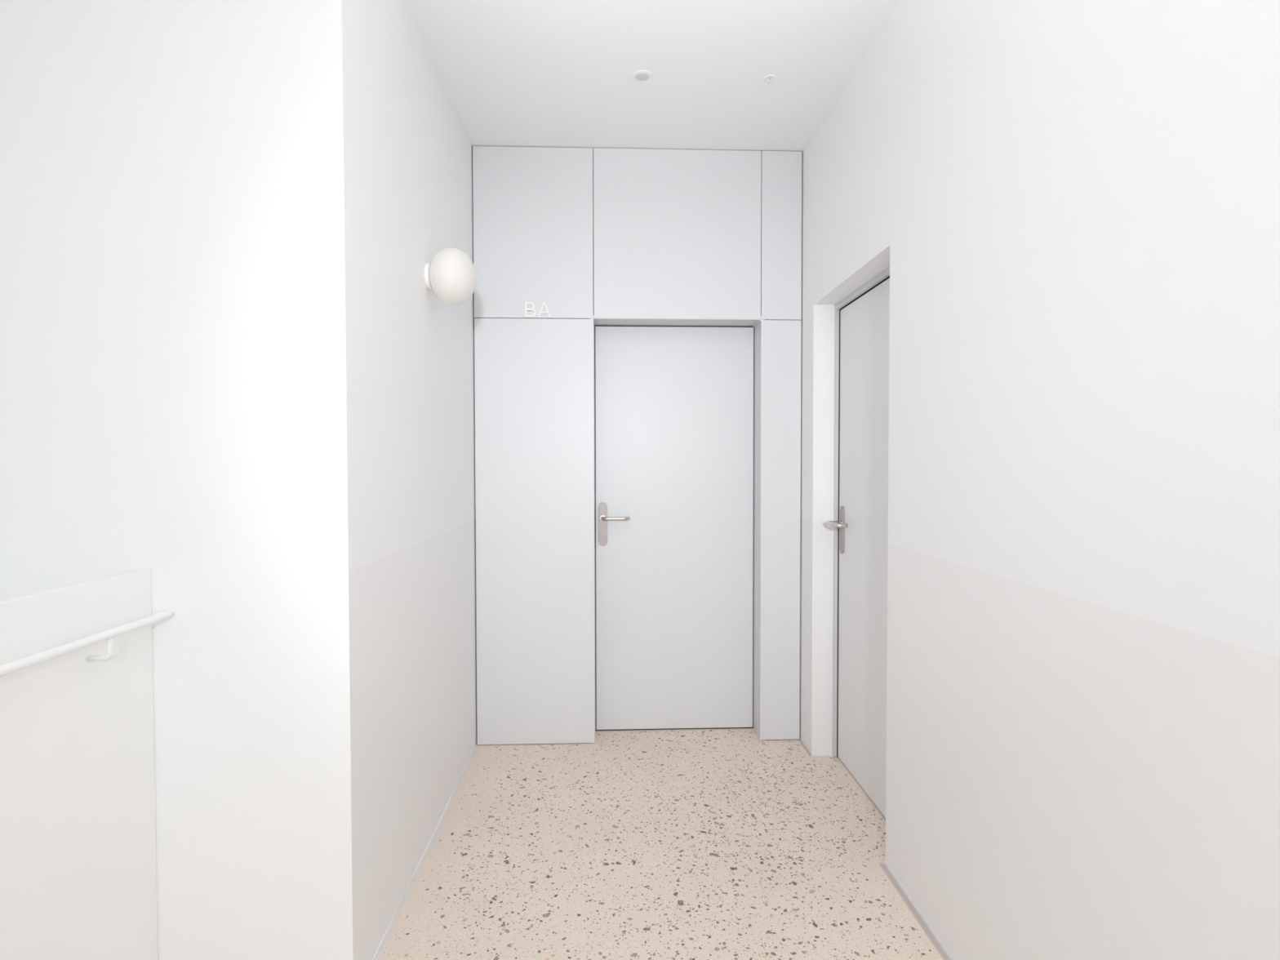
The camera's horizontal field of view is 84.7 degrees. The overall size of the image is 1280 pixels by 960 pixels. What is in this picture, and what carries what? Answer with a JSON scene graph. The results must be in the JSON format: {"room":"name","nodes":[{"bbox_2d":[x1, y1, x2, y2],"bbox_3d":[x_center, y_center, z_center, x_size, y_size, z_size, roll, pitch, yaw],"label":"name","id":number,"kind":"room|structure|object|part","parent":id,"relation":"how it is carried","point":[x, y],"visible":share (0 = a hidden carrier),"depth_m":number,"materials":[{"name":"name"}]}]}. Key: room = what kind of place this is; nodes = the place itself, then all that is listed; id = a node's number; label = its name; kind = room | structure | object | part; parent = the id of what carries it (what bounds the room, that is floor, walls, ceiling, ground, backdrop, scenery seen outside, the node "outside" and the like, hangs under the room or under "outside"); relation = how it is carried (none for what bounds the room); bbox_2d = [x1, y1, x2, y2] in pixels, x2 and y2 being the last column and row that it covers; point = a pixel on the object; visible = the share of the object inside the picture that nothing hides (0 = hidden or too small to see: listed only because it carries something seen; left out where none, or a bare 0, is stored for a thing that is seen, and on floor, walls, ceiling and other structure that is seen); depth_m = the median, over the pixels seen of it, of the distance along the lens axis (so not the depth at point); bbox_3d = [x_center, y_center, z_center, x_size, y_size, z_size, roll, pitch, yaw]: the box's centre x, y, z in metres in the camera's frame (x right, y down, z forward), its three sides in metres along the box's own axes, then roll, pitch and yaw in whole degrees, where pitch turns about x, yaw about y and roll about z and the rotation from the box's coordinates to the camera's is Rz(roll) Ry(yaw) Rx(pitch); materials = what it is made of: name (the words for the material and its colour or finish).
{"room":"stair landing","nodes":[
{"label":"stair landing","id":0,"kind":"room"},
{"bbox_2d":[0,0,353,959],"bbox_3d":[-1.640,0.836,1.891,1.771,4.860,0.200,0,1,-2],"label":"wall","id":1,"kind":"structure","parent":0,"point":[173,405],"depth_m":1.78,"materials":[{"name":"white paint"}]},
{"bbox_2d":[342,0,476,959],"bbox_3d":[-0.895,-0.139,2.839,0.200,2.960,2.082,0,1,-2],"label":"wall","id":2,"kind":"structure","parent":0,"point":[408,149],"depth_m":2.30,"materials":[{"name":"white paint"}]},
{"bbox_2d":[372,744,480,959],"bbox_3d":[-0.781,1.342,2.670,0.006,0.007,1.662,0,1,-2],"label":"baseboard","id":3,"kind":"structure","parent":2,"relation":"attached to","point":[449,801],"depth_m":2.48,"materials":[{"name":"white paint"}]},
{"bbox_2d":[424,247,475,305],"bbox_3d":[-0.699,-0.754,2.603,0.176,0.206,0.206,0,1,-2],"label":"wall lamp","id":4,"kind":"object","parent":2,"relation":"attached to","point":[451,274],"visible":1,"depth_m":2.53,"materials":[{"name":"white glass"}]},
{"bbox_2d":[472,146,801,744],"bbox_3d":[-0.011,-0.162,3.706,1.636,2.960,0.420,0,1,-2],"label":"wall","id":5,"kind":"structure","parent":0,"point":[584,233],"depth_m":3.48,"materials":[{"name":"grey"}]},
{"bbox_2d":[524,302,536,317],"bbox_3d":[-0.538,-0.838,3.454,0.053,0.074,0.006,0,1,-2],"label":"sign letter","id":6,"kind":"object","parent":5,"relation":"attached to","point":[526,303],"visible":1,"depth_m":3.45,"materials":[{"name":"white plastic"}]},
{"bbox_3d":[-0.525,-1.216,3.465,0.586,0.833,0.031,0,1,-2],"label":"cladding panel","id":7,"kind":"part","parent":5,"relation":"part of","materials":[{"name":"white"}]},
{"bbox_3d":[-0.522,0.262,3.501,0.585,2.117,0.031,0,1,-2],"label":"cladding panel","id":8,"kind":"part","parent":5,"relation":"part of","materials":[{"name":"white"}]},
{"bbox_2d":[537,301,551,317],"bbox_3d":[-0.472,-0.840,3.457,0.066,0.082,0.006,0,1,-2],"label":"sign letter","id":9,"kind":"object","parent":5,"relation":"attached to","point":[544,303],"visible":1,"depth_m":3.45,"materials":[{"name":"white plastic"}]},
{"bbox_2d":[589,315,764,742],"bbox_3d":[0.183,0.248,3.674,0.873,2.141,0.319,0,1,-2],"label":"door","id":10,"kind":"structure","parent":5,"relation":"in","point":[677,402],"depth_m":3.68,"materials":[{"name":"white wood"}]},
{"bbox_3d":[-0.193,0.230,3.658,0.046,0.226,0.008,0,1,-2],"label":"handle plate","id":11,"kind":"part","parent":10,"relation":"part of","materials":[{"name":"metal"}]},
{"bbox_3d":[-0.126,0.198,3.623,0.152,0.020,0.068,0,1,-2],"label":"lever","id":12,"kind":"part","parent":10,"relation":"part of","materials":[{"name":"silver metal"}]},
{"bbox_3d":[0.187,-1.218,3.493,0.832,0.833,0.031,0,1,-2],"label":"cladding panel","id":13,"kind":"part","parent":5,"relation":"part of","materials":[{"name":"white"}]},
{"bbox_3d":[0.708,0.259,3.551,0.202,2.117,0.031,0,1,-2],"label":"cladding panel","id":14,"kind":"part","parent":5,"relation":"part of","materials":[{"name":"white"}]},
{"bbox_3d":[0.706,-1.219,3.514,0.201,0.833,0.031,0,1,-2],"label":"cladding panel","id":15,"kind":"part","parent":5,"relation":"part of","materials":[{"name":"white"}]},
{"bbox_2d":[407,0,895,152],"bbox_3d":[-0.677,-1.655,0.190,3.970,0.200,7.316,0,1,-2],"label":"ceiling","id":16,"kind":"structure","parent":0,"point":[556,73],"depth_m":2.74,"materials":[{"name":"white paint"}]},
{"bbox_2d":[631,70,652,81],"bbox_3d":[0.009,-1.616,2.814,0.081,0.009,0.081,0,1,-2],"label":"detector","id":17,"kind":"object","parent":16,"relation":"attached to","point":[640,75],"visible":1,"depth_m":2.80,"materials":[{"name":"white plastic"}]},
{"bbox_2d":[763,74,777,82],"bbox_3d":[0.525,-1.615,2.833,0.052,0.014,0.052,0,1,-2],"label":"sprinkler head","id":18,"kind":"object","parent":16,"relation":"attached to","point":[768,78],"visible":1,"depth_m":2.83},
{"bbox_2d":[381,728,943,959],"bbox_3d":[0.061,1.524,0.398,2.494,0.251,7.116,0,1,-2],"label":"floor","id":19,"kind":"structure","parent":0,"point":[723,843],"depth_m":2.49,"materials":[{"name":"beige stone"}]},
{"bbox_2d":[0,568,158,959],"bbox_3d":[-1.157,1.008,-0.705,0.026,1.441,5.031,0,1,-2],"label":"half wall","id":20,"kind":"structure","parent":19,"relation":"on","point":[78,862],"depth_m":1.54,"materials":[{"name":"white paint"}]},
{"bbox_2d":[0,609,173,676],"bbox_3d":[-1.117,0.427,-0.694,0.056,0.071,4.982,0,1,-2],"label":"handrail","id":21,"kind":"object","parent":20,"relation":"attached to","point":[6,668],"visible":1,"depth_m":1.51,"materials":[{"name":"white metal"}]},
{"bbox_2d":[799,0,1279,959],"bbox_3d":[1.123,-0.082,0.402,0.363,2.960,7.116,0,1,-2],"label":"wall","id":22,"kind":"structure","parent":0,"point":[1072,207],"depth_m":1.45,"materials":[{"name":"white paint"}]},
{"bbox_2d":[798,739,811,755],"bbox_3d":[0.814,1.323,3.469,0.012,0.001,0.192,0,1,-2],"label":"trim","id":23,"kind":"structure","parent":22,"relation":"attached to","point":[800,740],"depth_m":3.46,"materials":[{"name":"beige"}]},
{"bbox_2d":[825,265,889,817],"bbox_3d":[1.011,0.258,2.898,0.286,2.154,0.912,0,1,-2],"label":"door","id":24,"kind":"structure","parent":22,"relation":"in","point":[860,524],"depth_m":3.02,"materials":[{"name":"white wood"}]},
{"bbox_3d":[0.898,0.201,3.197,0.085,0.020,0.160,0,1,-2],"label":"lever","id":25,"kind":"part","parent":24,"relation":"part of","materials":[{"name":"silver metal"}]},
{"bbox_3d":[0.941,0.232,3.269,0.008,0.222,0.046,0,1,-2],"label":"handle plate","id":26,"kind":"part","parent":24,"relation":"part of","materials":[{"name":"metal"}]},
{"bbox_2d":[879,860,953,959],"bbox_3d":[0.972,1.411,-0.330,0.005,0.012,5.592,0,1,-2],"label":"baseboard","id":27,"kind":"structure","parent":22,"relation":"attached to","point":[886,864],"depth_m":2.19,"materials":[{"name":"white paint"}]}
]}

